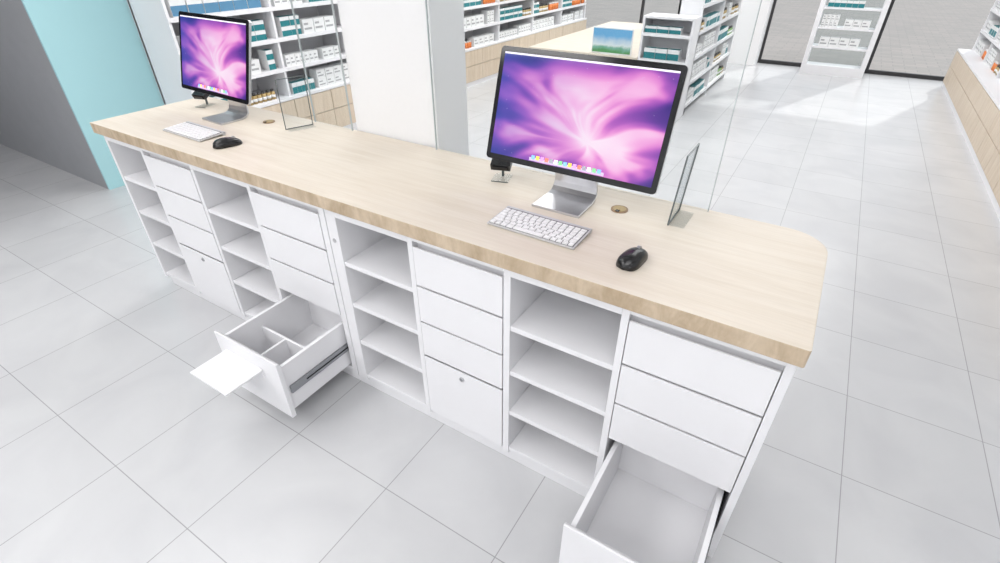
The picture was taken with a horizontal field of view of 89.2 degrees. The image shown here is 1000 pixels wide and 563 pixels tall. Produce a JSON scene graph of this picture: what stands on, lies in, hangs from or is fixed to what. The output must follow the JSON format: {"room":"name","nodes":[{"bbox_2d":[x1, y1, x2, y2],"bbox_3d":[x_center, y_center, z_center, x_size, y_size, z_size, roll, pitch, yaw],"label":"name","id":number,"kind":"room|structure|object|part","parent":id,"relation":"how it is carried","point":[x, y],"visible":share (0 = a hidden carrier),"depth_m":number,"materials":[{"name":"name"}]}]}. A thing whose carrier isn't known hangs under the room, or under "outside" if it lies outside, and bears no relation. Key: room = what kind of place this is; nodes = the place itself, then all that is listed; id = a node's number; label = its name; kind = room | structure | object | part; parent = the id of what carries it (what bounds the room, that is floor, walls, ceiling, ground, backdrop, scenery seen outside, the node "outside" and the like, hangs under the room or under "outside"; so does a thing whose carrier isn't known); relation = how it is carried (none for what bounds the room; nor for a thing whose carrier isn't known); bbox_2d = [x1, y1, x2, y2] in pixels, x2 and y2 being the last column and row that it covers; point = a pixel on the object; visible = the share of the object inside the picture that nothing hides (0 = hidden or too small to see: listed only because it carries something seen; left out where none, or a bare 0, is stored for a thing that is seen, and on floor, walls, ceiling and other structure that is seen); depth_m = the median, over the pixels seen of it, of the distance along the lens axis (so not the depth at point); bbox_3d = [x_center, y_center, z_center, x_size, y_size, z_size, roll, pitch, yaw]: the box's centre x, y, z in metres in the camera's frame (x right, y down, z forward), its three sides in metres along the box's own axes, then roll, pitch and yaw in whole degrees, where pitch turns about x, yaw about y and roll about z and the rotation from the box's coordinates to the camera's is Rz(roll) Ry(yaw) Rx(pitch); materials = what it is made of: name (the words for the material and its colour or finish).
{"room":"pharmacy","nodes":[
{"label":"pharmacy","id":0,"kind":"room"},
{"bbox_2d":[0,0,163,189],"bbox_3d":[-4.764,-2.718,4.280,4.560,2.900,0.605,19,38,26],"label":"wall","id":1,"kind":"structure","parent":0,"point":[66,66],"depth_m":3.66,"materials":[{"name":"teal paint"}]},
{"bbox_2d":[127,1,164,104],"bbox_3d":[-0.794,-3.943,6.096,0.120,2.900,7.300,19,38,26],"label":"wall","id":2,"kind":"structure","parent":0,"point":[127,1],"depth_m":3.81,"materials":[{"name":"white paint"}]},
{"bbox_2d":[127,0,356,128],"bbox_3d":[-1.570,-2.614,4.779,0.485,2.170,3.360,19,38,26],"label":"wall shelf","id":3,"kind":"object","parent":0,"point":[275,49],"depth_m":4.31,"materials":[{"name":"white wood"}]},
{"bbox_2d":[337,0,468,154],"bbox_3d":[-0.381,-1.106,1.889,0.450,2.900,0.208,19,38,26],"label":"column","id":4,"kind":"structure","parent":0,"point":[385,41],"depth_m":1.96,"materials":[{"name":"white paint"}]},
{"bbox_2d":[0,61,999,562],"bbox_3d":[-1.447,-1.182,4.685,10.750,0.100,12.600,19,38,26],"label":"floor","id":5,"kind":"structure","parent":0,"point":[884,447],"depth_m":2.09,"materials":[{"name":"tile"}]},
{"bbox_2d":[90,97,827,562],"bbox_3d":[-0.587,0.052,1.961,2.940,0.900,0.995,19,38,26],"label":"counter","id":6,"kind":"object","parent":5,"relation":"on","point":[653,393],"depth_m":1.62,"materials":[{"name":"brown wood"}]},
{"bbox_2d":[162,121,225,141],"bbox_3d":[-1.316,-0.646,2.178,0.278,0.016,0.118,20,39,27],"label":"keyboard","id":7,"kind":"object","parent":6,"relation":"on","point":[190,130],"visible":1,"depth_m":2.16,"materials":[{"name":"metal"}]},
{"bbox_2d":[192,91,208,107],"bbox_3d":[-1.473,-0.915,2.514,0.068,0.085,0.073,8,35,12],"label":"barcode scanner","id":8,"kind":"object","parent":6,"relation":"on","point":[196,95],"visible":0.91,"depth_m":2.49,"materials":[{"name":"plastic"}]},
{"bbox_2d":[179,11,251,125],"bbox_3d":[-1.306,-0.958,2.282,0.552,0.416,0.190,21,39,28],"label":"desktop computer","id":9,"kind":"object","parent":6,"relation":"on","point":[215,51],"visible":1,"depth_m":2.27,"materials":[{"name":"black glass"}]},
{"bbox_2d":[213,136,242,148],"bbox_3d":[-1.099,-0.564,2.038,0.112,0.033,0.059,-24,41,-31],"label":"computer mouse","id":10,"kind":"object","parent":6,"relation":"on","point":[224,142],"visible":1,"depth_m":2.02,"materials":[{"name":"black plastic"}]},
{"bbox_2d":[263,120,274,123],"bbox_3d":[-1.054,-0.730,2.311,0.052,0.005,0.052,19,38,26],"label":"cable grommet","id":11,"kind":"object","parent":6,"relation":"on","point":[265,121],"visible":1,"depth_m":2.31,"materials":[{"name":"gold plastic"}]},
{"bbox_3d":[-0.860,0.280,2.053,0.364,0.270,0.620,19,38,26],"label":"open drawer","id":12,"kind":"part","parent":6,"relation":"part of","materials":[{"name":"white laminate"}]},
{"bbox_2d":[275,75,312,129],"bbox_3d":[-0.876,-0.763,2.175,0.124,0.212,0.047,-24,41,-31],"label":"acrylic sign holder","id":13,"kind":"object","parent":6,"relation":"on","point":[302,75],"visible":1,"depth_m":2.18,"materials":[{"name":"clear plastic"}]},
{"bbox_2d":[90,97,827,367],"bbox_3d":[-0.472,-0.405,1.876,2.940,0.047,0.560,19,38,26],"label":"countertop","id":14,"kind":"structure","parent":6,"relation":"on","point":[755,286],"depth_m":1.50,"materials":[{"name":"brown wood"}]},
{"bbox_2d":[490,158,511,182],"bbox_3d":[0.007,-0.395,1.743,0.068,0.085,0.073,8,35,12],"label":"barcode scanner","id":15,"kind":"object","parent":6,"relation":"on","point":[495,164],"visible":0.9,"depth_m":1.72,"materials":[{"name":"plastic"}]},
{"bbox_2d":[290,0,761,210],"bbox_3d":[-0.102,-1.010,1.569,1.742,1.300,0.008,19,38,26],"label":"glass wall","id":16,"kind":"structure","parent":6,"relation":"on","point":[425,0],"depth_m":1.95,"materials":[{"name":"clear glass"}]},
{"bbox_2d":[487,206,591,249],"bbox_3d":[0.111,-0.159,1.455,0.278,0.016,0.118,20,39,27],"label":"keyboard","id":17,"kind":"object","parent":6,"relation":"on","point":[565,234],"visible":1,"depth_m":1.44,"materials":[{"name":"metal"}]},
{"bbox_2d":[487,46,688,217],"bbox_3d":[0.207,-0.433,1.501,0.570,0.420,0.191,19,39,26],"label":"desktop computer","id":18,"kind":"object","parent":6,"relation":"on","point":[584,119],"visible":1,"depth_m":1.49,"materials":[{"name":"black glass"}]},
{"bbox_2d":[611,205,627,212],"bbox_3d":[0.368,-0.224,1.561,0.052,0.005,0.052,19,38,26],"label":"cable grommet","id":19,"kind":"object","parent":6,"relation":"on","point":[616,208],"visible":1,"depth_m":1.56,"materials":[{"name":"gold plastic"}]},
{"bbox_2d":[616,245,647,270],"bbox_3d":[0.343,-0.067,1.302,0.059,0.033,0.112,25,41,32],"label":"computer mouse","id":20,"kind":"object","parent":6,"relation":"on","point":[632,259],"visible":1,"depth_m":1.28,"materials":[{"name":"black plastic"}]},
{"bbox_3d":[0.432,0.675,1.467,0.344,0.270,0.470,19,38,26],"label":"open drawer","id":21,"kind":"part","parent":6,"relation":"part of","materials":[{"name":"white laminate"}]},
{"bbox_2d":[667,143,699,224],"bbox_3d":[0.538,-0.274,1.450,0.047,0.212,0.124,19,38,26],"label":"acrylic sign holder","id":22,"kind":"object","parent":6,"relation":"on","point":[698,144],"visible":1,"depth_m":1.45,"materials":[{"name":"clear plastic"}]},
{"bbox_2d":[463,0,586,87],"bbox_3d":[0.318,-4.317,7.303,0.485,2.170,3.800,19,38,26],"label":"wall shelf","id":23,"kind":"object","parent":5,"relation":"on","point":[489,25],"visible":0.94,"depth_m":7.02,"materials":[{"name":"white laminate"}]},
{"bbox_2d":[528,21,642,59],"bbox_3d":[1.528,-2.836,6.525,1.265,0.585,2.540,19,38,26],"label":"countertop","id":24,"kind":"structure","parent":5,"relation":"on","point":[580,42],"depth_m":5.97,"materials":[{"name":"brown wood"}]},
{"bbox_2d":[591,26,634,55],"bbox_3d":[1.182,-2.523,5.313,0.440,0.250,0.110,19,38,26],"label":"advertising board","id":25,"kind":"object","parent":24,"relation":"on","point":[605,40],"visible":1,"depth_m":5.29,"materials":[{"name":"paper"}]},
{"bbox_2d":[637,13,702,121],"bbox_3d":[1.702,-2.211,5.254,0.500,0.970,0.291,19,38,26],"label":"shelf","id":26,"kind":"object","parent":5,"relation":"on","point":[665,37],"visible":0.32,"depth_m":5.08,"materials":[{"name":"white laminate"}]},
{"bbox_2d":[678,0,741,107],"bbox_3d":[2.439,-2.890,5.948,0.246,1.320,2.100,19,38,26],"label":"shelf","id":27,"kind":"object","parent":5,"relation":"on","point":[720,17],"visible":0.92,"depth_m":5.83,"materials":[{"name":"white laminate"}]},
{"bbox_2d":[799,0,890,78],"bbox_3d":[4.712,-3.792,6.677,0.780,2.000,0.280,19,38,26],"label":"display stand","id":28,"kind":"object","parent":5,"relation":"on","point":[829,21],"visible":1,"depth_m":6.89,"materials":[{"name":"white laminate"}]},
{"bbox_2d":[942,0,999,220],"bbox_3d":[4.303,-1.873,3.680,0.495,2.170,6.400,19,38,26],"label":"wall shelf","id":29,"kind":"object","parent":5,"relation":"on","point":[971,83],"visible":1,"depth_m":5.02,"materials":[{"name":"white laminate"}]},
{"bbox_2d":[727,0,773,65],"bbox_3d":[3.644,-4.641,7.130,0.670,2.900,0.300,19,38,26],"label":"pillar","id":30,"kind":"structure","parent":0,"point":[747,16],"depth_m":7.52,"materials":[{"name":"white paint"}]},
{"bbox_3d":[3.784,-5.802,6.527,6.190,0.300,0.100,19,38,26],"label":"wall","id":31,"kind":"structure","parent":0,"visible":0},
{"bbox_2d":[639,0,644,22],"bbox_3d":[2.299,-5.101,8.082,2.720,2.600,0.060,19,38,26],"label":"frame","id":32,"kind":"object","parent":31,"relation":"attached to","point":[643,1],"visible":0.02,"depth_m":8.43,"materials":[{"name":"black metal"}]},
{"bbox_2d":[757,0,944,80],"bbox_3d":[5.214,-4.091,6.583,2.800,2.600,0.060,19,38,26],"label":"frame","id":33,"kind":"object","parent":31,"relation":"attached to","point":[767,61],"visible":0.48,"depth_m":7.16,"materials":[{"name":"black metal"}]},
{"label":"outside","id":34,"kind":"structure","parent":0,"visible":0},
{"bbox_2d":[585,0,994,75],"bbox_3d":[9.106,-8.428,15.464,27.000,0.100,20.600,19,38,26],"label":"pavement","id":35,"kind":"structure","parent":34,"point":[918,36],"depth_m":11.06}
]}

